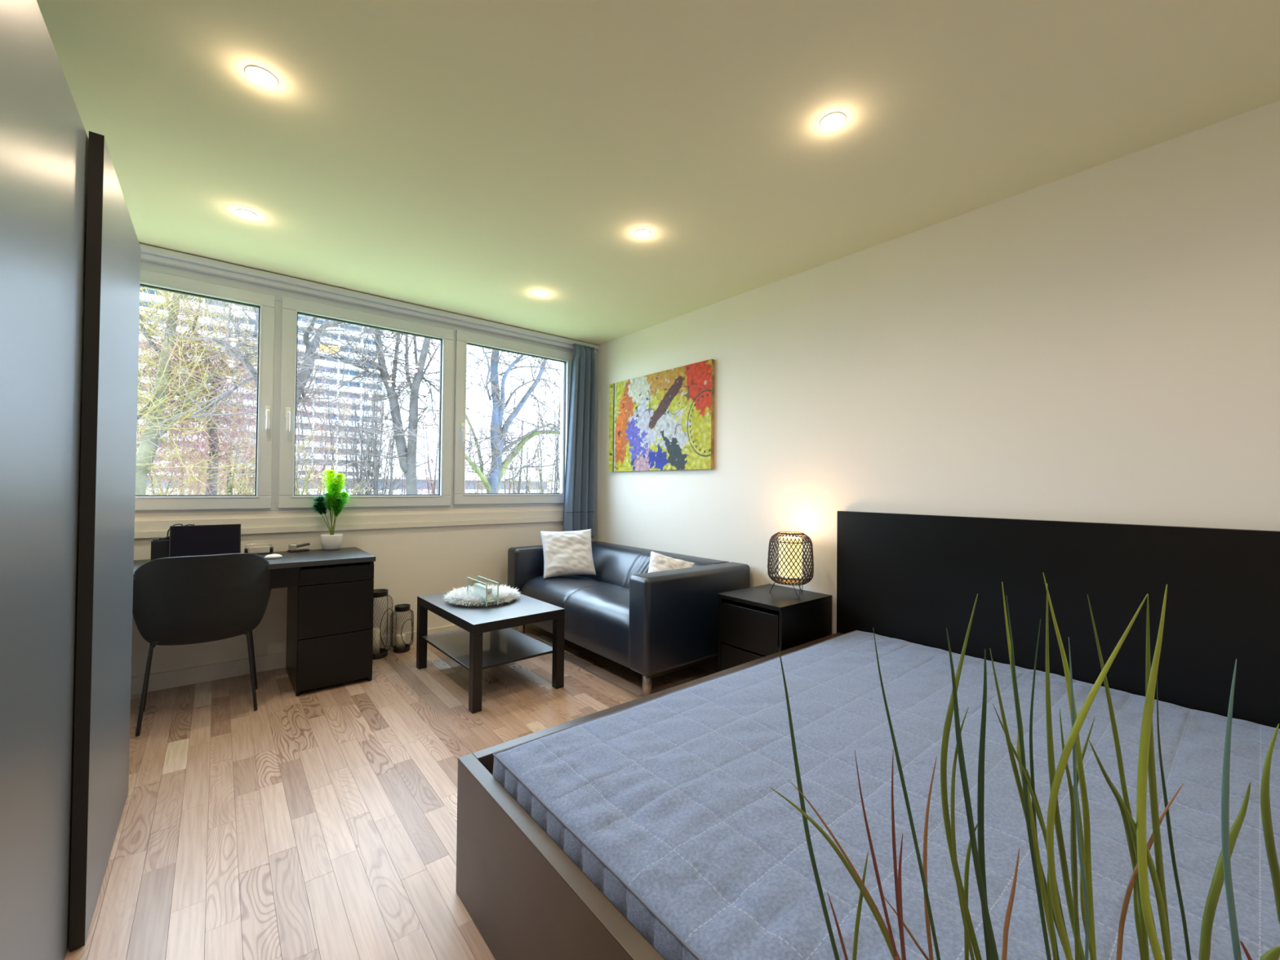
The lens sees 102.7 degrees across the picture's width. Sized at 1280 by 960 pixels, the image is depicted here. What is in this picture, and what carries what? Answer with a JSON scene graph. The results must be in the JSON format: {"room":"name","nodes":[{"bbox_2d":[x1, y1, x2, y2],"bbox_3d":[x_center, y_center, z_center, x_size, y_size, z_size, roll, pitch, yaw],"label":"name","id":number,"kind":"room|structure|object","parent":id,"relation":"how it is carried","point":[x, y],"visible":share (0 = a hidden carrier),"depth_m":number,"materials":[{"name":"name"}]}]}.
{"room":"studio apartment","nodes":[
{"label":"studio apartment","id":0,"kind":"room"},
{"bbox_2d":[131,362,591,677],"bbox_3d":[-1.912,-0.006,3.658,3.620,2.506,0.250,1,-1,-39],"label":"wall","id":1,"kind":"structure","parent":0,"point":[411,562],"depth_m":3.63,"materials":[{"name":"paint"}]},
{"bbox_2d":[130,624,462,695],"bbox_3d":[-1.840,1.139,3.542,3.620,0.095,0.014,1,-1,-39],"label":"baseboard","id":2,"kind":"structure","parent":1,"relation":"attached to","point":[193,675],"depth_m":3.00,"materials":[{"name":"white paint"}]},
{"bbox_2d":[133,516,563,538],"bbox_3d":[-1.829,0.319,3.549,3.620,0.040,0.022,1,-1,-39],"label":"trim","id":3,"kind":"structure","parent":1,"relation":"attached to","point":[144,534],"depth_m":3.51,"materials":[{"name":"white paint"}]},
{"bbox_2d":[134,510,563,531],"bbox_3d":[-1.832,0.270,3.554,3.620,0.057,0.010,1,-1,-39],"label":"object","id":4,"kind":"structure","parent":1,"relation":"attached to","point":[151,525],"depth_m":3.43,"materials":[{"name":"white paint"}]},
{"bbox_2d":[134,260,573,513],"bbox_3d":[-1.844,-0.498,3.557,3.260,1.400,0.156,1,-1,-39],"label":"window","id":5,"kind":"structure","parent":1,"relation":"in","point":[291,307],"depth_m":3.33,"materials":[{"name":"white plastic"}]},
{"bbox_2d":[134,268,275,511],"bbox_3d":[-2.671,-0.493,2.859,1.015,1.325,0.130,1,-1,-39],"label":"window","id":6,"kind":"structure","parent":5,"relation":"attached to","point":[265,303],"depth_m":3.11,"materials":[{"name":"white plastic"}]},
{"bbox_2d":[453,329,573,504],"bbox_3d":[-1.000,-0.472,4.237,1.061,1.337,0.130,1,-1,-39],"label":"window","id":7,"kind":"structure","parent":5,"relation":"attached to","point":[463,338],"depth_m":4.06,"materials":[{"name":"white plastic"}]},
{"bbox_2d":[140,252,596,354],"bbox_3d":[-1.804,-1.203,3.558,3.620,0.030,0.050,1,-1,-39],"label":"curtain rail","id":8,"kind":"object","parent":1,"relation":"attached to","point":[144,256],"depth_m":3.36,"materials":[{"name":"white plastic"}]},
{"bbox_2d":[138,243,599,350],"bbox_3d":[-1.793,-1.236,3.545,3.620,0.035,0.085,1,-1,-39],"label":"trim","id":9,"kind":"structure","parent":1,"relation":"attached to","point":[146,249],"depth_m":3.35,"materials":[{"name":"white plastic"}]},
{"bbox_2d":[63,623,718,959],"bbox_3d":[-0.255,1.208,1.617,3.620,0.060,5.000,1,-1,-39],"label":"floor","id":10,"kind":"structure","parent":0,"point":[320,823],"depth_m":1.84,"materials":[{"name":"brown wood"}]},
{"bbox_2d":[0,0,141,959],"bbox_3d":[-1.677,0.138,1.106,0.702,2.037,1.514,1,-1,-39],"label":"wardrobe","id":11,"kind":"object","parent":10,"relation":"on","point":[70,251],"visible":1,"depth_m":1.12,"materials":[{"name":"grey metal"}]},
{"bbox_2d":[132,553,271,735],"bbox_3d":[-2.216,0.762,2.608,0.548,0.812,0.548,1,-1,-39],"label":"desk chair","id":12,"kind":"object","parent":10,"relation":"on","point":[184,600],"visible":1,"depth_m":2.40,"materials":[{"name":"fabric"}]},
{"bbox_2d":[133,546,375,696],"bbox_3d":[-2.281,0.806,2.783,1.403,0.733,0.574,1,-1,-39],"label":"desk","id":13,"kind":"object","parent":10,"relation":"on","point":[331,593],"visible":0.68,"depth_m":2.89,"materials":[{"name":"black wood"}]},
{"bbox_2d":[151,536,169,560],"bbox_3d":[-2.541,0.368,2.730,0.090,0.134,0.090,1,-1,-39],"label":"desk organizer","id":14,"kind":"object","parent":13,"relation":"on","point":[159,547],"visible":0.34,"depth_m":2.69,"materials":[{"name":"black metal"}]},
{"bbox_2d":[166,523,182,536],"bbox_3d":[-2.508,0.335,2.777,0.020,0.198,0.090,0,-1,25],"label":"charging cable","id":15,"kind":"object","parent":14,"relation":"attached to","point":[177,523],"visible":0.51,"depth_m":2.77,"materials":[{"name":"black plastic"}]},
{"bbox_2d":[168,524,240,557],"bbox_3d":[-2.286,0.341,2.697,0.296,0.193,0.255,1,-1,-39],"label":"laptop","id":16,"kind":"object","parent":13,"relation":"on","point":[220,539],"visible":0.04,"depth_m":2.77,"materials":[{"name":"grey plastic"}]},
{"bbox_2d":[244,543,273,554],"bbox_3d":[-2.282,0.412,3.066,0.139,0.061,0.070,1,-1,-39],"label":"card holder","id":17,"kind":"object","parent":13,"relation":"on","point":[254,549],"visible":0.96,"depth_m":3.05,"materials":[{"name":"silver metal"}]},
{"bbox_2d":[253,551,272,554],"bbox_3d":[-2.282,0.440,3.066,0.130,0.006,0.070,1,-1,-39],"label":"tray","id":18,"kind":"object","parent":17,"relation":"attached to","point":[255,553],"depth_m":3.06,"materials":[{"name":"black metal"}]},
{"bbox_2d":[264,554,282,559],"bbox_3d":[-2.072,0.430,2.895,0.084,0.024,0.062,1,-1,-39],"label":"computer mouse","id":19,"kind":"object","parent":13,"relation":"on","point":[270,556],"visible":1,"depth_m":2.87,"materials":[{"name":"white plastic"}]},
{"bbox_2d":[287,542,310,552],"bbox_3d":[-2.133,0.422,3.203,0.044,0.048,0.114,0,-1,36],"label":"stapler","id":20,"kind":"object","parent":13,"relation":"on","point":[291,548],"visible":1,"depth_m":3.18,"materials":[{"name":"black metal"}]},
{"bbox_2d":[311,469,351,550],"bbox_3d":[-1.993,0.188,3.302,0.218,0.520,0.191,1,-1,-16],"label":"potted plant","id":21,"kind":"object","parent":13,"relation":"on","point":[335,500],"visible":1,"depth_m":3.29,"materials":[{"name":"green plant"}]},
{"bbox_2d":[320,533,342,550],"bbox_3d":[-1.995,0.400,3.312,0.124,0.098,0.124,1,-1,-39],"label":"pot","id":22,"kind":"object","parent":21,"relation":"attached to","point":[331,541],"depth_m":3.27,"materials":[{"name":"white ceramic"}]},
{"bbox_2d":[372,588,392,659],"bbox_3d":[-1.770,0.965,3.446,0.191,0.438,0.194,1,-1,-39],"label":"wire lantern","id":23,"kind":"object","parent":10,"relation":"on","point":[380,593],"visible":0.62,"depth_m":3.44,"materials":[{"name":"black metal"}]},
{"bbox_2d":[372,627,379,654],"bbox_3d":[-1.783,1.083,3.435,0.068,0.182,0.068,1,-1,-39],"label":"pillar candle","id":24,"kind":"object","parent":23,"relation":"on","point":[376,635],"visible":0.52,"depth_m":3.42,"materials":[{"name":"beige wax"}]},
{"bbox_2d":[390,604,413,653],"bbox_3d":[-1.656,1.030,3.565,0.147,0.313,0.149,1,-1,-39],"label":"wire lantern","id":25,"kind":"object","parent":10,"relation":"on","point":[399,608],"visible":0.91,"depth_m":3.54,"materials":[{"name":"black metal"}]},
{"bbox_2d":[395,633,405,648],"bbox_3d":[-1.666,1.124,3.564,0.060,0.105,0.060,1,-1,-39],"label":"pillar candle","id":26,"kind":"object","parent":25,"relation":"in","point":[403,635],"visible":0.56,"depth_m":3.54,"materials":[{"name":"beige wax"}]},
{"bbox_2d":[416,586,564,713],"bbox_3d":[-0.927,0.966,3.102,0.570,0.450,0.882,1,-1,-39],"label":"coffee table","id":27,"kind":"object","parent":10,"relation":"on","point":[486,639],"visible":0.92,"depth_m":2.94,"materials":[{"name":"black paint"}]},
{"bbox_2d":[442,583,521,606],"bbox_3d":[-0.970,0.703,3.172,0.488,0.075,0.496,1,-1,-39],"label":"mat","id":28,"kind":"object","parent":27,"relation":"on","point":[463,597],"visible":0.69,"depth_m":3.07,"materials":[{"name":"white fur"}]},
{"bbox_2d":[466,575,498,606],"bbox_3d":[-0.949,0.665,3.082,0.076,0.128,0.294,1,-1,-39],"label":"glass holder","id":29,"kind":"object","parent":28,"relation":"on","point":[486,591],"visible":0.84,"depth_m":3.02,"materials":[{"name":"teal"}]},
{"bbox_2d":[421,627,552,671],"bbox_3d":[-0.927,0.992,3.101,0.543,0.014,0.778,1,-1,-39],"label":"shelf","id":30,"kind":"object","parent":27,"relation":"attached to","point":[504,646],"depth_m":3.03,"materials":[{"name":"black paint"}]},
{"bbox_2d":[507,541,750,696],"bbox_3d":[-0.171,0.868,3.645,0.878,0.674,1.710,1,-1,-39],"label":"leather sofa","id":31,"kind":"object","parent":10,"relation":"on","point":[651,624],"visible":0.86,"depth_m":3.04,"materials":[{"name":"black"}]},
{"bbox_2d":[540,528,596,578],"bbox_3d":[-0.559,0.570,3.990,0.414,0.358,0.208,1,-1,-20],"label":"cushion","id":32,"kind":"object","parent":31,"relation":"on","point":[565,553],"visible":1,"depth_m":3.94,"materials":[{"name":"white fabric"}]},
{"bbox_2d":[520,575,629,667],"bbox_3d":[-0.286,0.905,3.553,0.535,0.333,1.385,1,-1,-39],"label":"seat cushion","id":33,"kind":"object","parent":31,"relation":"on","point":[597,607],"depth_m":3.29,"materials":[{"name":"black leather"}]},
{"bbox_2d":[648,551,694,573],"bbox_3d":[0.184,0.629,3.276,0.362,0.333,0.186,1,-1,-5],"label":"cushion","id":34,"kind":"object","parent":31,"relation":"on","point":[658,562],"visible":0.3,"depth_m":3.28,"materials":[{"name":"white fabric"}]},
{"bbox_2d":[717,583,831,671],"bbox_3d":[0.749,0.921,2.852,0.479,0.567,0.417,1,-1,-39],"label":"nightstand","id":35,"kind":"object","parent":10,"relation":"on","point":[753,622],"visible":0.56,"depth_m":2.73,"materials":[{"name":"black wood"}]},
{"bbox_2d":[767,531,813,597],"bbox_3d":[0.848,0.470,2.885,0.251,0.349,0.250,1,-1,-22],"label":"lamp","id":36,"kind":"object","parent":35,"relation":"on","point":[790,550],"visible":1,"depth_m":2.82,"materials":[{"name":"brown"}]},
{"bbox_2d":[456,511,1279,959],"bbox_3d":[0.852,0.669,1.456,2.105,1.038,1.780,1,-1,-39],"label":"frame","id":37,"kind":"object","parent":10,"relation":"on","point":[911,578],"visible":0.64,"depth_m":1.83,"materials":[{"name":"black wood"}]},
{"bbox_2d":[493,630,1279,959],"bbox_3d":[0.876,0.869,1.436,2.030,0.236,1.626,1,-1,-39],"label":"mattress","id":38,"kind":"object","parent":37,"relation":"on","point":[667,803],"visible":0.89,"depth_m":1.19,"materials":[{"name":"blue"}]},
{"bbox_2d":[769,572,1279,959],"bbox_3d":[0.295,0.618,0.356,0.396,1.099,0.176,1,-1,-10],"label":"grass","id":39,"kind":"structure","parent":10,"relation":"on","point":[1047,894],"depth_m":0.36,"materials":[{"name":"green plant"}]},
{"bbox_2d":[36,0,1279,345],"bbox_3d":[-0.260,-1.342,1.689,3.920,0.150,5.400,1,-1,-39],"label":"ceiling","id":40,"kind":"structure","parent":0,"point":[473,158],"depth_m":1.80,"materials":[{"name":"paint"}]},
{"bbox_2d":[235,208,257,218],"bbox_3d":[-1.882,-1.268,2.451,0.088,0.012,0.088,1,-1,-39],"label":"recessed light","id":41,"kind":"object","parent":40,"relation":"in","point":[244,213],"visible":1,"depth_m":2.44,"materials":[{"name":"white"}]},
{"bbox_2d":[244,65,279,88],"bbox_3d":[-1.198,-1.272,1.622,0.088,0.012,0.088,1,-1,-39],"label":"recessed light","id":42,"kind":"object","parent":40,"relation":"in","point":[260,76],"visible":1,"depth_m":1.61,"materials":[{"name":"white"}]},
{"bbox_2d":[534,291,547,296],"bbox_3d":[-0.663,-1.243,3.430,0.088,0.012,0.088,1,-1,-39],"label":"recessed light","id":43,"kind":"object","parent":40,"relation":"in","point":[537,293],"visible":1,"depth_m":3.41,"materials":[{"name":"white"}]},
{"bbox_2d":[562,343,595,537],"bbox_3d":[-0.529,-0.338,4.488,0.281,1.700,0.078,1,-1,-39],"label":"curtain","id":44,"kind":"object","parent":40,"relation":"hanging from","point":[580,471],"visible":0.94,"depth_m":4.49,"materials":[{"name":"blue fabric"}]},
{"bbox_2d":[634,229,651,238],"bbox_3d":[0.015,-1.246,2.602,0.088,0.012,0.088,1,-1,-39],"label":"recessed light","id":45,"kind":"object","parent":40,"relation":"in","point":[642,233],"visible":1,"depth_m":2.59,"materials":[{"name":"white"}]},
{"bbox_2d":[819,111,846,129],"bbox_3d":[0.675,-1.250,1.792,0.088,0.012,0.088,1,-1,-39],"label":"recessed light","id":46,"kind":"object","parent":40,"relation":"in","point":[832,121],"visible":1,"depth_m":1.78,"materials":[{"name":"white"}]},
{"bbox_2d":[591,100,1279,634],"bbox_3d":[1.181,0.016,2.870,0.150,2.506,5.400,1,-1,-39],"label":"wall","id":47,"kind":"structure","parent":0,"point":[1100,343],"depth_m":2.24,"materials":[{"name":"paint"}]},
{"bbox_2d":[608,359,714,471],"bbox_3d":[0.123,-0.456,4.020,0.030,0.764,1.200,1,-1,-39],"label":"print","id":48,"kind":"object","parent":47,"relation":"attached to","point":[664,420],"visible":1,"depth_m":3.92},
{"label":"outside","id":49,"kind":"structure","parent":0,"visible":0},
{"bbox_3d":[-118.859,7.603,179.606,480.000,0.300,419.400,1,-1,-39],"label":"ground","id":50,"kind":"structure","parent":49,"visible":0},
{"bbox_2d":[136,346,200,493],"bbox_3d":[-30.778,-1.432,30.871,7.878,15.814,6.134,1,-1,-37],"label":"slim tree","id":51,"kind":"object","parent":50,"relation":"on","point":[139,347],"visible":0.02,"depth_m":31.39,"materials":[{"name":"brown plant"}]},
{"bbox_2d":[136,372,203,494],"bbox_3d":[-19.640,0.356,19.840,4.716,12.214,7.733,0,-1,19],"label":"slim tree","id":52,"kind":"object","parent":50,"relation":"on","point":[157,490],"visible":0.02,"depth_m":21.12,"materials":[{"name":"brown plant"}]},
{"bbox_2d":[137,391,246,494],"bbox_3d":[-29.893,-0.182,34.531,5.660,13.463,9.280,1,-1,-1],"label":"slim tree","id":53,"kind":"object","parent":50,"relation":"on","point":[187,392],"visible":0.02,"depth_m":33.44,"materials":[{"name":"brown plant"}]},
{"bbox_2d":[136,324,255,494],"bbox_3d":[-24.936,-1.010,27.776,6.390,15.010,8.206,1,-1,-8],"label":"slim tree","id":54,"kind":"object","parent":50,"relation":"on","point":[150,477],"visible":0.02,"depth_m":27.26,"materials":[{"name":"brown plant"}]},
{"bbox_2d":[140,311,257,494],"bbox_3d":[-19.426,-0.535,23.132,7.222,14.051,5.623,1,-1,-13],"label":"slim tree","id":55,"kind":"object","parent":50,"relation":"on","point":[233,312],"visible":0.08,"depth_m":22.77,"materials":[{"name":"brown plant"}]},
{"bbox_2d":[145,401,304,494],"bbox_3d":[-16.005,1.406,17.772,4.245,10.126,6.960,0,-1,41],"label":"slim tree","id":56,"kind":"object","parent":50,"relation":"on","point":[232,455],"visible":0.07,"depth_m":17.94,"materials":[{"name":"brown plant"}]},
{"bbox_2d":[142,363,320,494],"bbox_3d":[-16.037,0.688,20.252,6.565,11.598,5.112,0,-1,25],"label":"slim tree","id":57,"kind":"object","parent":50,"relation":"on","point":[220,463],"visible":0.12,"depth_m":19.46,"materials":[{"name":"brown plant"}]},
{"bbox_2d":[135,286,328,494],"bbox_3d":[-12.451,-0.664,13.261,5.185,14.175,7.512,0,-1,30],"label":"bare tree","id":58,"kind":"object","parent":50,"relation":"on","point":[146,451],"visible":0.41,"depth_m":13.13,"materials":[{"name":"beige plant"}]},
{"bbox_2d":[160,317,324,494],"bbox_3d":[-23.709,-2.070,30.377,8.535,17.225,6.646,1,-1,-42],"label":"slim tree","id":59,"kind":"object","parent":50,"relation":"on","point":[187,317],"visible":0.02,"depth_m":30.09,"materials":[{"name":"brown plant"}]},
{"bbox_2d":[136,290,361,494],"bbox_3d":[-12.741,0.159,14.882,7.461,12.563,6.907,0,-1,15],"label":"weeping tree","id":60,"kind":"object","parent":50,"relation":"on","point":[211,489],"visible":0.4,"depth_m":14.81,"materials":[{"name":"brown plant"}]},
{"bbox_2d":[175,375,331,494],"bbox_3d":[-16.552,0.931,22.101,7.733,11.182,4.716,0,-1,28],"label":"slim tree","id":61,"kind":"object","parent":50,"relation":"on","point":[301,448],"visible":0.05,"depth_m":22.06,"materials":[{"name":"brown plant"}]},
{"bbox_2d":[182,360,337,494],"bbox_3d":[-20.567,-0.541,27.694,5.623,14.157,7.222,1,-1,-11],"label":"slim tree","id":62,"kind":"object","parent":50,"relation":"on","point":[251,480],"visible":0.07,"depth_m":27.31,"materials":[{"name":"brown plant"}]},
{"bbox_2d":[136,286,385,475],"bbox_3d":[-103.465,-18.438,133.376,63.100,50.900,20.500,1,-1,-39],"label":"apartment tower","id":63,"kind":"structure","parent":50,"relation":"on","point":[348,374],"depth_m":137.09,"materials":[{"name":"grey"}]},
{"bbox_2d":[137,299,395,494],"bbox_3d":[-7.612,0.197,10.793,4.748,12.488,4.772,1,-1,-12],"label":"bare tree","id":64,"kind":"object","parent":50,"relation":"on","point":[304,373],"visible":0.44,"depth_m":10.38,"materials":[{"name":"grey plant"}]},
{"bbox_2d":[189,387,354,494],"bbox_3d":[-14.043,1.638,18.245,4.009,9.713,6.573,0,-1,17],"label":"slim tree","id":65,"kind":"object","parent":50,"relation":"on","point":[309,474],"visible":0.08,"depth_m":18.99,"materials":[{"name":"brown plant"}]},
{"bbox_2d":[201,390,381,494],"bbox_3d":[-14.112,1.186,20.799,6.573,10.686,4.009,1,-1,-28],"label":"slim tree","id":66,"kind":"object","parent":50,"relation":"on","point":[345,390],"visible":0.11,"depth_m":21.52,"materials":[{"name":"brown plant"}]},
{"bbox_2d":[250,348,365,494],"bbox_3d":[-16.703,-0.269,25.520,5.368,13.637,6.893,1,-1,-30],"label":"slim tree","id":67,"kind":"object","parent":50,"relation":"on","point":[300,413],"visible":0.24,"depth_m":25.93,"materials":[{"name":"grey plant"}]},
{"bbox_2d":[248,355,369,494],"bbox_3d":[-23.628,-1.195,35.759,6.646,15.614,8.535,0,-1,23],"label":"slim tree","id":68,"kind":"object","parent":50,"relation":"on","point":[299,430],"visible":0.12,"depth_m":36.05,"materials":[{"name":"grey plant"}]},
{"bbox_2d":[146,471,549,494],"bbox_3d":[-55.677,3.248,109.369,76.600,7.900,12.200,1,-1,-39],"label":"block","id":69,"kind":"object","parent":50,"relation":"on","point":[348,477],"visible":0.03,"depth_m":106.63,"materials":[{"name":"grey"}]},
{"bbox_2d":[295,370,404,494],"bbox_3d":[-16.238,0.380,29.148,5.538,12.449,5.830,1,-1,-43],"label":"slim tree","id":70,"kind":"object","parent":50,"relation":"on","point":[368,423],"visible":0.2,"depth_m":28.95,"materials":[{"name":"grey plant"}]},
{"bbox_2d":[295,377,408,494],"bbox_3d":[-17.827,-0.119,30.011,5.879,13.430,7.550,0,-1,38],"label":"slim tree","id":71,"kind":"object","parent":50,"relation":"on","point":[313,411],"visible":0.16,"depth_m":30.03,"materials":[{"name":"grey plant"}]},
{"bbox_2d":[308,368,424,494],"bbox_3d":[-13.414,0.308,25.167,5.552,12.550,5.274,1,-1,-44],"label":"slim tree","id":72,"kind":"object","parent":50,"relation":"on","point":[363,414],"visible":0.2,"depth_m":24.91,"materials":[{"name":"grey plant"}]},
{"bbox_2d":[313,373,426,494],"bbox_3d":[-12.640,0.584,23.835,4.997,11.977,4.747,1,-1,1],"label":"slim tree","id":73,"kind":"object","parent":50,"relation":"on","point":[362,456],"visible":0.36,"depth_m":23.64,"materials":[{"name":"grey plant"}]},
{"bbox_2d":[252,316,503,494],"bbox_3d":[-6.214,0.486,12.957,5.830,11.994,4.202,1,-1,-36],"label":"bare tree","id":74,"kind":"object","parent":50,"relation":"on","point":[406,456],"visible":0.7,"depth_m":12.82,"materials":[{"name":"grey plant"}]},
{"bbox_2d":[324,370,437,494],"bbox_3d":[-12.498,0.323,24.979,5.275,12.534,5.010,0,-1,16],"label":"slim tree","id":75,"kind":"object","parent":50,"relation":"on","point":[379,464],"visible":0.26,"depth_m":24.94,"materials":[{"name":"grey plant"}]},
{"bbox_2d":[344,404,430,494],"bbox_3d":[-16.199,0.654,32.982,6.565,11.992,5.112,0,-1,33],"label":"slim tree","id":76,"kind":"object","parent":50,"relation":"on","point":[388,472],"visible":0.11,"depth_m":32.66,"materials":[{"name":"grey plant"}]},
{"bbox_2d":[362,408,436,494],"bbox_3d":[-17.400,0.736,38.047,4.747,11.942,4.997,0,-1,8],"label":"slim tree","id":77,"kind":"object","parent":50,"relation":"on","point":[362,409],"visible":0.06,"depth_m":37.82,"materials":[{"name":"grey plant"}]},
{"bbox_2d":[364,367,475,494],"bbox_3d":[-10.755,0.483,26.678,4.703,12.283,6.040,1,-1,2],"label":"slim tree","id":78,"kind":"object","parent":50,"relation":"on","point":[434,487],"visible":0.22,"depth_m":26.43,"materials":[{"name":"grey plant"}]},
{"bbox_2d":[388,390,467,494],"bbox_3d":[-13.631,0.182,32.908,6.565,12.987,5.112,0,-1,32],"label":"slim tree","id":79,"kind":"object","parent":50,"relation":"on","point":[424,430],"visible":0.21,"depth_m":32.74,"materials":[{"name":"grey plant"}]},
{"bbox_2d":[417,412,478,493],"bbox_3d":[-13.582,0.750,36.612,6.237,11.946,4.856,0,-1,13],"label":"slim tree","id":80,"kind":"object","parent":50,"relation":"on","point":[429,412],"visible":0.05,"depth_m":37.15,"materials":[{"name":"grey plant"}]},
{"bbox_2d":[359,344,560,493],"bbox_3d":[-3.606,0.340,13.336,6.963,12.351,4.378,1,-1,-39],"label":"bare tree","id":81,"kind":"object","parent":50,"relation":"on","point":[498,433],"visible":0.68,"depth_m":13.04,"materials":[{"name":"blue plant"}]},
{"bbox_2d":[431,423,491,493],"bbox_3d":[-10.476,1.467,30.655,4.396,10.420,5.646,1,-1,-14],"label":"slim tree","id":82,"kind":"object","parent":50,"relation":"on","point":[474,480],"visible":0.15,"depth_m":31.17,"materials":[{"name":"grey plant"}]},
{"bbox_2d":[466,417,524,493],"bbox_3d":[-10.639,1.002,35.386,4.481,11.507,7.346,0,-1,8],"label":"slim tree","id":83,"kind":"object","parent":50,"relation":"on","point":[474,489],"visible":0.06,"depth_m":36.13,"materials":[{"name":"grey plant"}]},
{"bbox_2d":[466,418,542,493],"bbox_3d":[-8.963,1.086,33.444,5.580,11.287,4.345,1,-1,-45],"label":"slim tree","id":84,"kind":"object","parent":50,"relation":"on","point":[509,491],"visible":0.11,"depth_m":33.45,"materials":[{"name":"grey plant"}]},
{"bbox_2d":[498,426,537,493],"bbox_3d":[-10.928,0.744,44.805,5.010,12.226,6.434,1,-1,-27],"label":"slim tree","id":85,"kind":"object","parent":50,"relation":"on","point":[509,426],"visible":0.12,"depth_m":44.91,"materials":[{"name":"grey plant"}]},
{"bbox_2d":[480,418,559,493],"bbox_3d":[-6.465,1.302,33.184,7.578,10.934,4.622,1,-1,-16],"label":"slim tree","id":86,"kind":"object","parent":50,"relation":"on","point":[547,479],"visible":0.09,"depth_m":32.60,"materials":[{"name":"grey plant"}]},
{"bbox_2d":[488,405,559,493],"bbox_3d":[-6.897,0.995,29.605,4.641,11.422,4.886,1,-1,-15],"label":"slim tree","id":87,"kind":"object","parent":50,"relation":"on","point":[519,483],"visible":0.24,"depth_m":29.55,"materials":[{"name":"grey plant"}]},
{"bbox_2d":[506,383,560,493],"bbox_3d":[-4.506,0.387,29.043,5.275,12.676,5.010,0,-1,10],"label":"slim tree","id":88,"kind":"object","parent":50,"relation":"on","point":[557,444],"visible":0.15,"depth_m":28.98,"materials":[{"name":"grey plant"}]},
{"bbox_2d":[510,413,559,493],"bbox_3d":[-5.351,0.803,32.896,4.952,11.951,8.120,0,-1,17],"label":"slim tree","id":89,"kind":"object","parent":50,"relation":"on","point":[530,489],"visible":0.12,"depth_m":32.08,"materials":[{"name":"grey plant"}]},
{"bbox_2d":[512,408,559,493],"bbox_3d":[-9.379,-0.075,46.859,7.222,13.951,5.623,0,-1,36],"label":"slim tree","id":90,"kind":"object","parent":50,"relation":"on","point":[535,471],"visible":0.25,"depth_m":46.95,"materials":[{"name":"grey plant"}]},
{"bbox_2d":[515,377,560,493],"bbox_3d":[-4.190,0.218,28.365,5.274,13.003,5.552,0,-1,24],"label":"slim tree","id":91,"kind":"object","parent":50,"relation":"on","point":[558,473],"visible":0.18,"depth_m":28.26,"materials":[{"name":"grey plant"}]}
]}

